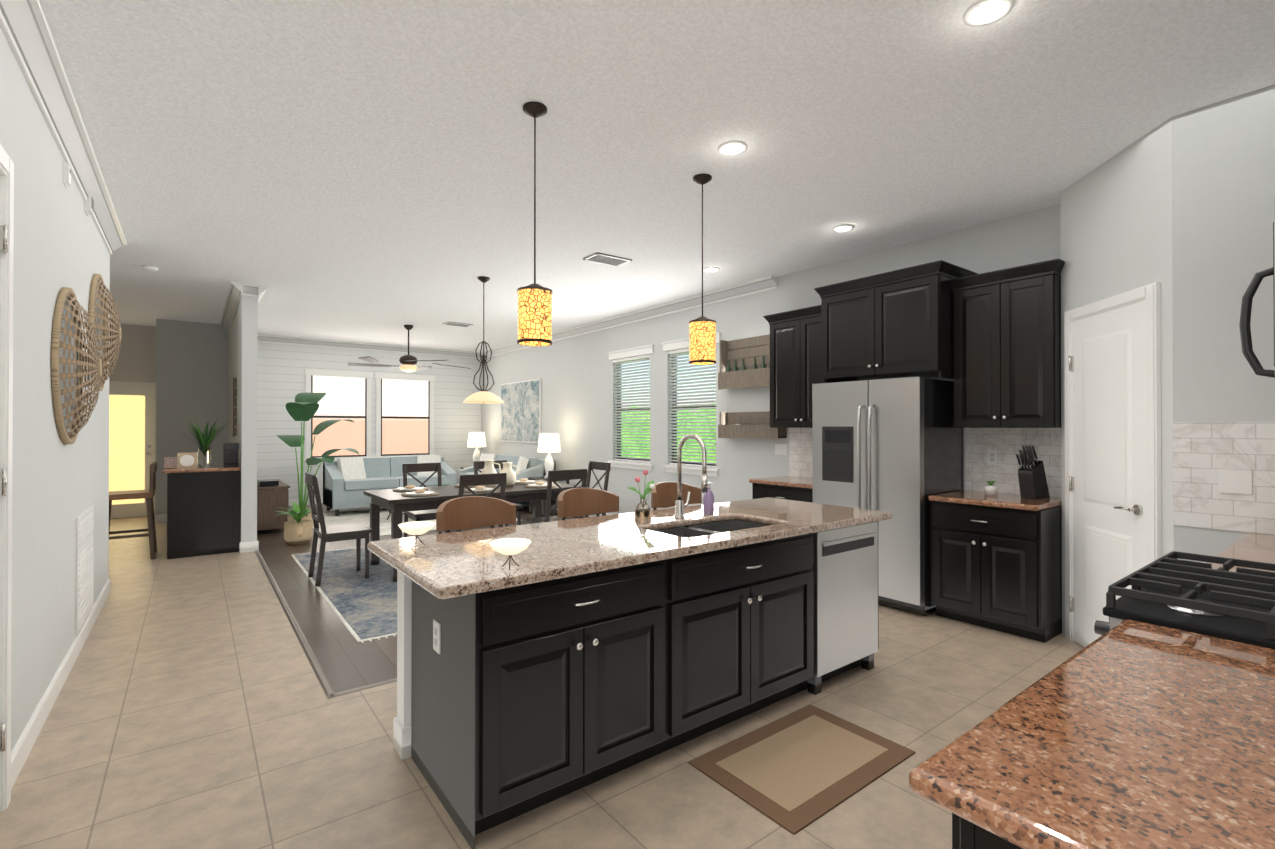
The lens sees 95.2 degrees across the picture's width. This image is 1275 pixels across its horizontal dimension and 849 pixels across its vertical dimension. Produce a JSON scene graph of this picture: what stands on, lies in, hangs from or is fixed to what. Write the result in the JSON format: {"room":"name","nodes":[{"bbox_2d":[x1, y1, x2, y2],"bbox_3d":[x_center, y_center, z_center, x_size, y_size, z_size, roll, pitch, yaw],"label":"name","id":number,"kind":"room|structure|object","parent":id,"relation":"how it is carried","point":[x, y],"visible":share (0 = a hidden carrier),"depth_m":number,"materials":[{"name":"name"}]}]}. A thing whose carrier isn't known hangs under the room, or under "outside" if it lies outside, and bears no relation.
{"room":"kitchen","nodes":[
{"label":"kitchen","id":0,"kind":"room"},
{"bbox_2d":[0,26,109,751],"bbox_3d":[-2.495,-0.091,2.216,0.120,3.050,7.020,0,0,-37],"label":"wall","id":1,"kind":"structure","parent":0,"point":[58,486],"depth_m":2.82,"materials":[{"name":"paint"}]},
{"bbox_2d":[0,144,13,811],"bbox_3d":[-2.095,0.209,1.816,0.029,2.445,1.030,0,0,-37],"label":"door frame","id":2,"kind":"structure","parent":1,"relation":"attached to","point":[6,307],"depth_m":2.17,"materials":[{"name":"wood"}]},
{"bbox_2d":[11,578,110,788],"bbox_3d":[-3.499,1.383,3.632,0.014,0.115,3.540,0,0,-37],"label":"baseboard","id":3,"kind":"structure","parent":1,"relation":"attached to","point":[21,750],"depth_m":2.94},
{"bbox_2d":[0,0,126,254],"bbox_3d":[-2.404,-1.553,2.293,0.110,0.125,7.020,0,0,-37],"label":"crown molding","id":4,"kind":"structure","parent":1,"relation":"attached to","point":[24,24],"depth_m":2.77,"materials":[{"name":"wood"}]},
{"bbox_2d":[63,161,70,186],"bbox_3d":[-3.196,-1.401,3.260,0.026,0.120,0.080,0,0,-37],"label":"sensor","id":5,"kind":"object","parent":1,"relation":"attached to","point":[66,174],"visible":1,"depth_m":3.24,"materials":[{"name":"white plastic"}]},
{"bbox_2d":[51,287,101,443],"bbox_3d":[-3.195,-0.331,3.357,0.148,0.888,0.888,0,0,-37],"label":"basket","id":6,"kind":"object","parent":1,"relation":"attached to","point":[82,361],"visible":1,"depth_m":3.15,"materials":[{"name":"wicker"}]},
{"bbox_2d":[75,506,93,633],"bbox_3d":[-3.698,0.942,3.897,0.016,0.720,0.720,0,0,-37],"label":"air vent","id":7,"kind":"object","parent":1,"relation":"in","point":[84,547],"visible":1,"depth_m":3.80,"materials":[{"name":"white plastic"}]},
{"bbox_2d":[84,196,93,215],"bbox_3d":[-3.684,-1.483,3.908,0.037,0.130,0.140,0,0,-37],"label":"sensor","id":8,"kind":"object","parent":1,"relation":"attached to","point":[88,206],"visible":0.9,"depth_m":3.87,"materials":[{"name":"white plastic"}]},
{"bbox_2d":[88,274,120,390],"bbox_3d":[-3.988,-0.685,4.388,0.138,0.868,0.868,0,0,-37],"label":"basket","id":9,"kind":"object","parent":1,"relation":"attached to","point":[111,332],"visible":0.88,"depth_m":4.23,"materials":[{"name":"wicker"}]},
{"bbox_2d":[155,319,227,514],"bbox_3d":[-7.127,-0.056,9.325,0.880,3.050,0.900,0,0,-37],"label":"wall block","id":10,"kind":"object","parent":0,"point":[191,372],"visible":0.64,"depth_m":8.93,"materials":[{"name":"paint"}]},
{"bbox_2d":[228,295,257,542],"bbox_3d":[-5.716,-0.061,8.326,0.150,3.050,4.200,0,0,-37],"label":"wall column","id":11,"kind":"structure","parent":0,"point":[243,348],"depth_m":6.67,"materials":[{"name":"paint"}]},
{"bbox_2d":[233,372,236,436],"bbox_3d":[-5.137,-0.262,7.417,0.029,0.843,0.250,0,0,-37],"label":"framed picture","id":12,"kind":"object","parent":11,"relation":"attached to","point":[234,402],"visible":1,"depth_m":7.33,"materials":[{"name":"brown wood"}]},
{"bbox_2d":[109,324,480,499],"bbox_3d":[-6.185,-0.050,10.686,7.170,3.050,0.120,0,0,-37],"label":"wall","id":13,"kind":"structure","parent":0,"point":[281,380],"depth_m":10.63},
{"bbox_2d":[109,387,154,517],"bbox_3d":[-8.098,0.439,9.111,0.820,2.042,0.050,0,0,-37],"label":"hall door","id":14,"kind":"structure","parent":13,"relation":"in","point":[131,431],"depth_m":9.19,"materials":[{"name":"yellow glass"}]},
{"bbox_2d":[109,381,155,515],"bbox_3d":[-8.106,0.398,9.121,1.000,2.140,0.028,0,0,-37],"label":"door frame","id":15,"kind":"structure","parent":13,"relation":"attached to","point":[131,384],"depth_m":9.28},
{"bbox_2d":[252,284,269,308],"bbox_3d":[-5.542,-1.524,8.321,0.110,0.125,4.190,0,0,-37],"label":"crown molding","id":16,"kind":"structure","parent":13,"relation":"attached to","point":[260,291],"depth_m":6.68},
{"bbox_2d":[258,334,475,357],"bbox_3d":[-5.193,-1.509,11.307,4.293,0.125,0.110,0,0,-37],"label":"crown molding","id":17,"kind":"structure","parent":13,"relation":"attached to","point":[261,338],"depth_m":11.19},
{"bbox_2d":[303,369,435,464],"bbox_3d":[-5.152,-0.136,11.369,2.420,1.770,0.050,0,0,-37],"label":"window","id":18,"kind":"structure","parent":13,"relation":"in","point":[308,373],"depth_m":11.35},
{"bbox_2d":[311,375,366,457],"bbox_3d":[-5.643,-0.143,11.014,0.950,1.520,0.014,0,0,-37],"label":"sash","id":19,"kind":"object","parent":18,"relation":"attached to","point":[344,398],"visible":0.75,"depth_m":11.03,"materials":[{"name":"brown glass"}]},
{"bbox_2d":[381,379,429,455],"bbox_3d":[-4.681,-0.140,11.749,0.950,1.520,0.014,0,0,-37],"label":"sash","id":20,"kind":"object","parent":18,"relation":"attached to","point":[405,417],"visible":1,"depth_m":11.74,"materials":[{"name":"glass"}]},
{"bbox_2d":[257,504,584,692],"bbox_3d":[-2.498,1.492,7.991,4.575,0.060,8.870,0,0,-37],"label":"floor","id":21,"kind":"structure","parent":0,"point":[346,660],"depth_m":4.22,"materials":[{"name":"wood"}]},
{"bbox_2d":[257,479,289,531],"bbox_3d":[-5.287,1.147,8.271,0.450,0.628,1.340,0,0,-37],"label":"tv console","id":22,"kind":"object","parent":21,"relation":"on","point":[272,500],"visible":0.5,"depth_m":7.77,"materials":[{"name":"brown wood"}]},
{"bbox_2d":[275,502,312,544],"bbox_3d":[-4.127,1.214,7.128,0.568,0.483,0.567,0,0,-37],"label":"potted plant","id":23,"kind":"object","parent":21,"relation":"on","point":[298,531],"visible":0.96,"depth_m":7.03,"materials":[{"name":"green plant"}]},
{"bbox_2d":[254,551,338,698],"bbox_3d":[-2.994,1.443,4.877,0.045,0.007,4.575,0,0,-37],"label":"trim","id":24,"kind":"structure","parent":21,"relation":"on","point":[326,686],"depth_m":3.92,"materials":[{"name":"metal"}]},
{"bbox_2d":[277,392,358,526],"bbox_3d":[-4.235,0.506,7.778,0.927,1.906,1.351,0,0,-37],"label":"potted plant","id":25,"kind":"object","parent":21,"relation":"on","point":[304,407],"visible":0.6,"depth_m":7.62,"materials":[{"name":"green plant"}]},
{"bbox_2d":[291,546,396,642],"bbox_3d":[-1.585,1.450,6.127,3.190,0.005,3.370,0,0,-37],"label":"dining rug","id":26,"kind":"object","parent":21,"relation":"on","point":[362,607],"visible":0.12,"depth_m":5.02,"materials":[{"name":"fabric"}]},
{"bbox_2d":[305,472,371,586],"bbox_3d":[-2.816,0.948,5.478,0.495,0.990,0.440,0,0,-37],"label":"chair","id":27,"kind":"object","parent":26,"relation":"on","point":[323,532],"visible":1,"depth_m":5.39,"materials":[{"name":"brown wood"}]},
{"bbox_2d":[402,463,441,537],"bbox_3d":[-2.415,0.954,6.713,0.440,0.990,0.495,0,0,-37],"label":"chair","id":28,"kind":"object","parent":26,"relation":"on","point":[422,515],"visible":0.5,"depth_m":6.77,"materials":[{"name":"brown wood"}]},
{"bbox_2d":[363,480,580,581],"bbox_3d":[-1.731,1.068,6.269,2.050,0.758,1.000,0,0,-37],"label":"dining table","id":29,"kind":"object","parent":26,"relation":"on","point":[397,504],"visible":0.5,"depth_m":5.95,"materials":[{"name":"brown wood"}]},
{"bbox_2d":[393,485,438,496],"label":"place setting","id":30,"kind":"object","parent":29,"relation":"on","point":[414,491],"depth_m":5.69,"materials":[{"name":"ceramic"}]},
{"bbox_2d":[464,484,496,492],"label":"place setting","id":31,"kind":"object","parent":29,"relation":"on","point":[479,488],"depth_m":5.99,"materials":[{"name":"ceramic"}]},
{"bbox_2d":[481,460,546,487],"label":"tableware","id":32,"kind":"object","parent":29,"relation":"on","point":[488,468],"depth_m":6.46,"materials":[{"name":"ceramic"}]},
{"bbox_2d":[443,473,506,532],"bbox_3d":[-1.547,0.948,5.495,0.440,0.990,0.495,0,0,-37],"label":"chair","id":33,"kind":"object","parent":26,"relation":"on","point":[466,481],"visible":0.31,"depth_m":5.32,"materials":[{"name":"brown wood"}]},
{"bbox_2d":[474,460,522,526],"bbox_3d":[-1.728,0.956,7.213,0.440,0.990,0.495,0,0,-37],"label":"chair","id":34,"kind":"object","parent":26,"relation":"on","point":[478,465],"visible":0.31,"depth_m":7.27,"materials":[{"name":"brown wood"}]},
{"bbox_2d":[526,469,586,523],"bbox_3d":[-0.836,0.951,6.013,0.440,0.990,0.495,0,0,-37],"label":"chair","id":35,"kind":"object","parent":26,"relation":"on","point":[559,475],"visible":0.42,"depth_m":5.79,"materials":[{"name":"brown wood"}]},
{"bbox_2d":[557,461,610,518],"bbox_3d":[-0.654,0.956,7.055,0.495,0.990,0.440,0,0,-37],"label":"chair","id":36,"kind":"object","parent":26,"relation":"on","point":[597,465],"visible":0.21,"depth_m":7.17,"materials":[{"name":"brown wood"}]},
{"bbox_2d":[338,678,396,695],"bbox_3d":[0.154,1.441,4.432,4.385,0.007,0.045,0,0,-37],"label":"trim","id":37,"kind":"structure","parent":21,"relation":"on","point":[395,679],"depth_m":3.18,"materials":[{"name":"metal"}]},
{"bbox_2d":[313,508,521,535],"bbox_3d":[-3.612,1.464,9.140,2.650,0.005,2.720,0,0,-37],"label":"living room rug","id":38,"kind":"object","parent":21,"relation":"on","point":[350,517],"visible":0.21,"depth_m":8.95,"materials":[{"name":"fabric"}]},
{"bbox_2d":[323,455,456,515],"bbox_3d":[-4.284,1.012,10.145,2.000,0.908,0.920,0,0,-37],"label":"loveseat","id":39,"kind":"object","parent":38,"relation":"on","point":[347,482],"visible":0.6,"depth_m":9.77,"materials":[{"name":"fabric"}]},
{"bbox_2d":[459,454,554,508],"bbox_3d":[-2.443,1.014,10.602,0.920,0.908,2.150,0,0,-37],"label":"sofa","id":40,"kind":"object","parent":21,"relation":"on","point":[530,467],"visible":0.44,"depth_m":10.01,"materials":[{"name":"fabric"}]},
{"bbox_2d":[528,477,568,516],"bbox_3d":[-1.444,1.166,9.509,0.500,0.593,0.500,0,0,-37],"label":"end table","id":41,"kind":"object","parent":21,"relation":"on","point":[552,503],"visible":0.44,"depth_m":9.43,"materials":[{"name":"brown wood"}]},
{"bbox_2d":[537,433,560,477],"bbox_3d":[-1.444,0.509,9.512,0.380,0.720,0.380,0,0,-37],"label":"table lamp","id":42,"kind":"object","parent":41,"relation":"on","point":[549,442],"visible":0.85,"depth_m":9.39,"materials":[{"name":"white ceramic"}]},
{"bbox_3d":[-3.297,1.178,11.932,0.500,0.593,0.500,0,0,-37],"label":"end table","id":43,"kind":"object","parent":21,"relation":"on","visible":0},
{"bbox_2d":[467,432,485,462],"bbox_3d":[-3.296,0.520,11.935,0.380,0.720,0.380,0,0,-37],"label":"table lamp","id":44,"kind":"object","parent":43,"relation":"on","point":[476,439],"visible":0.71,"depth_m":11.81,"materials":[{"name":"white ceramic"}]},
{"bbox_2d":[0,516,1084,848],"bbox_3d":[-2.378,1.481,5.697,7.170,0.060,12.660,0,0,-37],"label":"floor","id":45,"kind":"structure","parent":0,"point":[194,708],"depth_m":2.59,"materials":[{"name":"tile"}]},
{"bbox_2d":[109,462,156,559],"bbox_3d":[-5.529,0.939,6.324,0.464,1.030,0.464,0,0,-37],"label":"bar stool","id":46,"kind":"object","parent":45,"relation":"on","point":[148,494],"visible":0.67,"depth_m":6.28,"materials":[{"name":"wood"}]},
{"bbox_2d":[167,470,240,558],"bbox_3d":[-4.966,0.991,6.674,0.656,0.930,0.528,0,0,-37],"label":"cabinet","id":47,"kind":"object","parent":45,"relation":"on","point":[203,513],"depth_m":6.46,"materials":[{"name":"wood"}]},
{"bbox_2d":[162,465,240,472],"bbox_3d":[-4.979,0.505,6.659,0.698,0.039,0.620,0,0,-37],"label":"countertop","id":48,"kind":"structure","parent":47,"relation":"on","point":[212,468],"depth_m":6.42,"materials":[{"name":"stone"}]},
{"bbox_2d":[164,457,176,467],"bbox_3d":[-5.162,0.427,6.455,0.140,0.133,0.062,0,0,-37],"label":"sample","id":49,"kind":"object","parent":48,"relation":"on","point":[170,462],"visible":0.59,"depth_m":6.43,"materials":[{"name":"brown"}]},
{"bbox_2d":[177,452,196,468],"bbox_3d":[-4.997,0.399,6.453,0.170,0.170,0.056,0,0,-37],"label":"picture frame","id":50,"kind":"object","parent":48,"relation":"on","point":[186,460],"visible":1,"depth_m":6.43,"materials":[{"name":"brown wood"}]},
{"bbox_2d":[182,419,229,466],"bbox_3d":[-4.990,0.194,6.729,0.509,0.582,0.646,0,0,-37],"label":"vase","id":51,"kind":"object","parent":48,"relation":"on","point":[204,454],"visible":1,"depth_m":6.68,"materials":[{"name":"green plant"}]},
{"bbox_2d":[223,443,238,466],"bbox_3d":[-4.662,0.350,6.675,0.140,0.270,0.180,0,0,-37],"label":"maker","id":52,"kind":"object","parent":48,"relation":"on","point":[230,454],"visible":0.98,"depth_m":6.67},
{"bbox_2d":[436,496,515,532],"bbox_3d":[-0.805,0.919,3.042,0.458,1.042,0.464,0,0,-37],"label":"stool","id":53,"kind":"object","parent":45,"relation":"on","point":[466,513],"visible":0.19,"depth_m":3.22,"materials":[{"name":"brown leather"}]},
{"bbox_2d":[558,488,618,519],"bbox_3d":[-0.245,0.921,3.495,0.458,1.042,0.464,0,0,-37],"label":"stool","id":54,"kind":"object","parent":45,"relation":"on","point":[576,502],"visible":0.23,"depth_m":3.67,"materials":[{"name":"brown leather"}]},
{"bbox_2d":[393,520,878,848],"bbox_3d":[0.210,1.001,3.018,2.579,0.874,0.897,0,0,-37],"label":"kitchen island","id":55,"kind":"object","parent":45,"relation":"on","point":[514,702],"visible":0.9,"depth_m":2.35,"materials":[{"name":"black wood"}]},
{"bbox_2d":[367,497,892,599],"bbox_3d":[0.165,0.542,3.038,2.725,0.039,0.951,0,0,-37],"label":"island countertop","id":56,"kind":"structure","parent":55,"relation":"on","point":[450,565],"depth_m":2.57,"materials":[{"name":"stone"}]},
{"bbox_2d":[398,521,434,546],"bbox_3d":[-0.942,0.471,2.482,0.150,0.094,0.150,0,0,-37],"label":"dish","id":57,"kind":"object","parent":56,"relation":"on","point":[416,528],"visible":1,"depth_m":2.46,"materials":[{"name":"white ceramic"}]},
{"bbox_2d":[489,538,530,569],"bbox_3d":[-0.459,0.469,2.097,0.150,0.094,0.150,0,0,-37],"label":"dish","id":58,"kind":"object","parent":56,"relation":"on","point":[509,546],"visible":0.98,"depth_m":2.08,"materials":[{"name":"white ceramic"}]},
{"bbox_2d":[627,470,654,517],"bbox_3d":[0.035,0.390,3.305,0.210,0.266,0.082,0,0,-37],"label":"bud vase","id":59,"kind":"object","parent":56,"relation":"on","point":[642,510],"visible":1,"depth_m":3.29,"materials":[{"name":"clear glass"}]},
{"bbox_2d":[674,434,707,518],"bbox_3d":[0.314,0.286,3.205,0.112,0.472,0.248,0,0,-37],"label":"faucet","id":60,"kind":"object","parent":56,"relation":"on","point":[680,505],"visible":1,"depth_m":3.24,"materials":[{"name":"silver metal"}]},
{"bbox_2d":[703,482,713,513],"bbox_3d":[0.422,0.433,3.448,0.066,0.182,0.067,0,0,-37],"label":"soap bottle","id":61,"kind":"object","parent":56,"relation":"on","point":[708,502],"visible":0.9,"depth_m":3.42,"materials":[{"name":"purple plastic"}]},
{"bbox_2d":[651,482,701,509],"bbox_3d":[0.323,0.923,3.904,0.458,1.042,0.464,0,0,-37],"label":"stool","id":62,"kind":"object","parent":45,"relation":"on","point":[663,494],"visible":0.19,"depth_m":4.08,"materials":[{"name":"brown leather"}]},
{"bbox_2d":[752,483,812,502],"bbox_3d":[1.584,1.014,5.619,0.666,0.874,0.760,0,0,-37],"label":"base cabinet","id":63,"kind":"object","parent":45,"relation":"on","point":[782,492],"visible":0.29,"depth_m":5.44,"materials":[{"name":"black wood"}]},
{"bbox_2d":[749,476,812,488],"bbox_3d":[1.588,0.555,5.635,0.646,0.039,0.784,0,0,-37],"label":"countertop","id":64,"kind":"structure","parent":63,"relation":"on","point":[798,481],"depth_m":5.56,"materials":[{"name":"stone"}]},
{"bbox_2d":[688,704,914,834],"bbox_3d":[0.714,1.430,2.501,0.840,0.008,0.545,0,0,-37],"label":"kitchen mat","id":65,"kind":"object","parent":45,"relation":"on","point":[795,772],"visible":1,"depth_m":2.45,"materials":[{"name":"fabric"}]},
{"bbox_2d":[812,377,963,615],"bbox_3d":[2.066,0.541,4.884,0.788,1.788,0.940,0,0,-37],"label":"refrigerator","id":66,"kind":"object","parent":45,"relation":"on","point":[943,455],"depth_m":4.53,"materials":[{"name":"silver metal"}]},
{"bbox_2d":[952,813,1021,848],"bbox_3d":[1.072,0.991,0.952,1.100,0.874,0.678,0,0,-37],"label":"base cabinet","id":67,"kind":"object","parent":45,"relation":"on","point":[966,834],"depth_m":0.83,"materials":[{"name":"black wood"}]},
{"bbox_2d":[908,619,1274,848],"bbox_3d":[1.057,0.532,0.944,1.139,0.039,0.682,0,0,-37],"label":"countertop","id":68,"kind":"structure","parent":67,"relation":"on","point":[1128,734],"depth_m":0.90,"materials":[{"name":"stone"}]},
{"bbox_2d":[931,501,1061,642],"bbox_3d":[2.633,1.007,4.246,0.666,0.874,0.715,0,0,-37],"label":"base cabinet","id":69,"kind":"object","parent":45,"relation":"on","point":[997,569],"visible":1,"depth_m":4.00,"materials":[{"name":"black wood"}]},
{"bbox_2d":[928,490,1061,510],"bbox_3d":[2.641,0.548,4.258,0.646,0.039,0.722,0,0,-37],"label":"countertop","id":70,"kind":"structure","parent":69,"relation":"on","point":[1000,500],"depth_m":4.10,"materials":[{"name":"stone"}]},
{"bbox_2d":[983,480,997,495],"bbox_3d":[2.648,0.476,4.358,0.116,0.105,0.118,0,0,-37],"label":"herb pot","id":71,"kind":"object","parent":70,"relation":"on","point":[990,489],"visible":1,"depth_m":4.33,"materials":[{"name":"white ceramic"}]},
{"bbox_2d":[1016,445,1049,498],"bbox_3d":[2.823,0.338,4.161,0.261,0.379,0.100,0,0,-27],"label":"knife block","id":72,"kind":"object","parent":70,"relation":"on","point":[1032,479],"visible":1,"depth_m":4.12,"materials":[{"name":"black wood"}]},
{"bbox_2d":[1094,551,1274,648],"bbox_3d":[1.781,0.931,1.569,0.760,0.976,0.756,0,0,-37],"label":"range","id":73,"kind":"object","parent":45,"relation":"on","point":[1102,627],"depth_m":1.58,"materials":[{"name":"black metal"}]},
{"bbox_3d":[2.643,0.997,2.153,1.304,0.874,0.678,0,0,-37],"label":"range","id":74,"kind":"object","parent":45,"relation":"on","visible":0},
{"bbox_2d":[1206,533,1274,571],"bbox_3d":[2.641,0.538,2.155,1.304,0.039,0.682,0,0,-37],"label":"countertop","id":75,"kind":"structure","parent":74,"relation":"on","point":[1254,547],"depth_m":2.40,"materials":[{"name":"stone"}]},
{"bbox_2d":[40,0,1274,351],"bbox_3d":[-2.378,-1.649,5.713,7.170,0.100,12.660,0,0,-37],"label":"ceiling","id":76,"kind":"structure","parent":0,"point":[350,170],"depth_m":3.21,"materials":[{"name":"paint"}]},
{"bbox_2d":[220,281,243,332],"bbox_3d":[-5.513,-1.526,7.853,0.110,0.125,3.410,0,0,-37],"label":"crown molding","id":77,"kind":"structure","parent":76,"relation":"attached to","point":[236,289],"depth_m":7.32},
{"bbox_2d":[348,325,470,371],"bbox_3d":[-3.580,-1.208,9.304,1.848,0.744,1.894,0,0,-37],"label":"ceiling fan","id":78,"kind":"object","parent":76,"relation":"hanging from","point":[408,361],"visible":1,"depth_m":9.22,"materials":[{"name":"brown metal"}]},
{"bbox_2d":[463,276,503,403],"bbox_3d":[-1.671,-0.915,6.324,0.440,1.359,0.440,0,0,-37],"label":"dining chandelier","id":79,"kind":"object","parent":76,"relation":"hanging from","point":[483,396],"visible":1,"depth_m":6.28,"materials":[{"name":"black metal"}]},
{"bbox_2d":[517,101,551,345],"bbox_3d":[-0.522,-1.011,2.961,0.176,1.201,0.176,0,0,-37],"label":"pendant light","id":80,"kind":"object","parent":76,"relation":"hanging from","point":[534,314],"visible":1,"depth_m":2.90,"materials":[{"name":"yellow glass"}]},
{"bbox_2d":[583,252,631,266],"bbox_3d":[-0.289,-1.591,5.622,0.400,0.016,0.250,0,0,-37],"label":"ceiling vent","id":81,"kind":"object","parent":76,"relation":"in","point":[607,259],"visible":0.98,"depth_m":5.59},
{"bbox_2d":[689,173,715,364],"bbox_3d":[0.422,-1.002,3.784,0.176,1.211,0.176,0,0,-37],"label":"pendant light","id":82,"kind":"object","parent":76,"relation":"hanging from","point":[702,339],"visible":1,"depth_m":3.72,"materials":[{"name":"yellow glass"}]},
{"bbox_2d":[718,141,747,154],"bbox_3d":[0.554,-1.605,3.384,0.170,0.010,0.170,0,0,-37],"label":"recessed light","id":83,"kind":"object","parent":76,"relation":"in","point":[732,147],"visible":1,"depth_m":3.37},
{"bbox_2d":[963,0,1013,26],"bbox_3d":[1.368,-1.611,2.269,0.170,0.010,0.170,0,0,-37],"label":"recessed light","id":84,"kind":"object","parent":76,"relation":"in","point":[979,13],"visible":1,"depth_m":2.27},
{"bbox_2d":[481,204,1061,514],"bbox_3d":[0.375,-0.063,7.884,0.150,3.050,12.540,0,0,-37],"label":"wall","id":85,"kind":"structure","parent":0,"point":[576,375],"depth_m":7.50,"materials":[{"name":"paint"}]},
{"bbox_2d":[501,379,540,442],"bbox_3d":[-2.254,-0.242,11.162,0.043,1.160,1.640,0,0,-37],"label":"picture","id":86,"kind":"object","parent":85,"relation":"attached to","point":[521,413],"visible":0.86,"depth_m":11.06},
{"bbox_2d":[477,275,776,358],"bbox_3d":[-0.997,-1.518,9.473,0.110,0.125,8.120,0,0,-37],"label":"crown molding","id":87,"kind":"structure","parent":85,"relation":"attached to","point":[766,283],"depth_m":7.70,"materials":[{"name":"wood"}]},
{"bbox_2d":[607,344,653,470],"bbox_3d":[-0.068,-0.228,8.402,0.175,1.725,1.080,0,0,-37],"label":"window","id":88,"kind":"structure","parent":85,"relation":"in","point":[620,421],"depth_m":8.41,"materials":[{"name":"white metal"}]},
{"bbox_2d":[613,354,649,462],"bbox_3d":[-0.072,-0.222,8.399,0.055,1.504,0.884,0,0,-37],"label":"window blind","id":89,"kind":"object","parent":88,"relation":"attached to","point":[630,359],"visible":0.81,"depth_m":8.39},
{"bbox_2d":[661,332,720,476],"bbox_3d":[0.703,-0.233,7.393,0.175,1.725,1.080,0,0,-37],"label":"window","id":90,"kind":"structure","parent":85,"relation":"in","point":[676,423],"depth_m":7.52,"materials":[{"name":"white metal"}]},
{"bbox_2d":[668,348,715,467],"bbox_3d":[0.699,-0.227,7.390,0.055,1.504,0.884,0,0,-37],"label":"window blind","id":91,"kind":"object","parent":90,"relation":"attached to","point":[680,351],"visible":0.79,"depth_m":7.41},
{"bbox_2d":[718,334,769,389],"bbox_3d":[1.250,-0.695,6.492,0.150,0.580,0.830,0,0,-37],"label":"wine rack","id":92,"kind":"object","parent":85,"relation":"attached to","point":[746,376],"visible":0.77,"depth_m":6.55,"materials":[{"name":"brown wood"}]},
{"bbox_2d":[718,411,786,438],"bbox_3d":[1.262,0.005,6.473,0.180,0.300,0.870,0,0,-37],"label":"shelf","id":93,"kind":"object","parent":85,"relation":"attached to","point":[737,430],"visible":0.92,"depth_m":6.48,"materials":[{"name":"brown wood"}]},
{"bbox_2d":[775,444,787,454],"bbox_3d":[1.539,0.266,6.227,0.008,0.115,0.165,0,0,-37],"label":"light switch","id":94,"kind":"object","parent":85,"relation":"attached to","point":[781,449],"visible":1,"depth_m":6.22,"materials":[{"name":"white plastic"}]},
{"bbox_2d":[769,310,834,427],"bbox_3d":[1.710,-0.504,5.722,0.354,1.070,0.759,0,0,-37],"label":"upper cabinet","id":95,"kind":"object","parent":85,"relation":"attached to","point":[794,342],"depth_m":5.68,"materials":[{"name":"black wood"}]},
{"bbox_2d":[819,270,974,381],"bbox_3d":[2.171,-0.775,4.943,0.569,0.745,1.029,0,0,-37],"label":"upper cabinet","id":96,"kind":"object","parent":85,"relation":"attached to","point":[904,327],"depth_m":4.67,"materials":[{"name":"black wood"}]},
{"bbox_2d":[789,428,1061,496],"bbox_3d":[2.359,0.281,5.153,0.008,0.505,2.486,0,0,-37],"label":"backsplash","id":97,"kind":"structure","parent":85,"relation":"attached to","point":[1006,443],"depth_m":4.54,"materials":[{"name":"tile"}]},
{"bbox_2d":[987,450,996,464],"bbox_3d":[2.790,0.258,4.574,0.008,0.115,0.070,0,0,-37],"label":"outlet","id":98,"kind":"object","parent":97,"relation":"attached to","point":[991,457],"visible":1,"depth_m":4.57,"materials":[{"name":"white plastic"}]},
{"bbox_2d":[951,270,1061,427],"bbox_3d":[2.774,-0.511,4.330,0.354,1.070,0.666,0,0,-37],"label":"upper cabinet","id":99,"kind":"object","parent":85,"relation":"attached to","point":[989,343],"depth_m":4.18,"materials":[{"name":"black wood"}]},
{"bbox_2d":[1060,84,1274,634],"bbox_3d":[3.248,-0.086,3.227,0.940,3.050,1.650,0,0,-37],"label":"wall","id":100,"kind":"structure","parent":0,"point":[1180,207],"depth_m":2.98,"materials":[{"name":"paint"}]},
{"bbox_2d":[1069,299,1146,646],"bbox_3d":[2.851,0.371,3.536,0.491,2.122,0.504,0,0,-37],"label":"pantry door","id":101,"kind":"structure","parent":100,"relation":"in","point":[1108,478],"depth_m":3.52,"materials":[{"name":"white wood"}]},
{"bbox_2d":[1064,282,1161,641],"bbox_3d":[2.850,0.338,3.532,0.028,2.205,0.830,0,0,8],"label":"door frame","id":102,"kind":"structure","parent":100,"relation":"attached to","point":[1150,293],"depth_m":3.18,"materials":[{"name":"wood"}]},
{"bbox_3d":[1.952,-0.096,1.122,5.857,3.050,0.120,0,0,-37],"label":"wall","id":103,"kind":"structure","parent":0,"visible":0},
{"bbox_2d":[1173,422,1274,534],"bbox_3d":[3.074,0.254,2.671,0.006,0.535,0.919,0,0,-37],"label":"backsplash","id":104,"kind":"structure","parent":103,"relation":"attached to","point":[1203,452],"depth_m":2.87,"materials":[{"name":"tile"}]},
{"bbox_2d":[1218,469,1251,493],"bbox_3d":[2.927,0.280,2.851,0.008,0.115,0.115,0,0,-37],"label":"light switch","id":105,"kind":"object","parent":104,"relation":"attached to","point":[1235,481],"visible":1,"depth_m":2.85,"materials":[{"name":"white plastic"}]},
{"bbox_2d":[1239,196,1274,377],"bbox_3d":[1.877,-0.303,1.450,0.756,0.464,0.484,0,0,-37],"label":"microwave","id":106,"kind":"object","parent":103,"relation":"attached to","point":[1245,332],"visible":1,"depth_m":1.50,"materials":[{"name":"black metal"}]},
{"label":"outside","id":107,"kind":"structure","parent":0,"visible":0},
{"bbox_3d":[3.036,1.527,10.981,7.850,0.060,18.000,0,0,-37],"label":"ground","id":108,"kind":"structure","parent":107,"visible":0},
{"bbox_2d":[621,403,715,462],"bbox_3d":[1.420,0.556,9.148,1.050,1.824,9.685,0,0,-37],"label":"hedge","id":109,"kind":"object","parent":108,"relation":"on","point":[677,436],"visible":0.12,"depth_m":9.49,"materials":[{"name":"green plant"}]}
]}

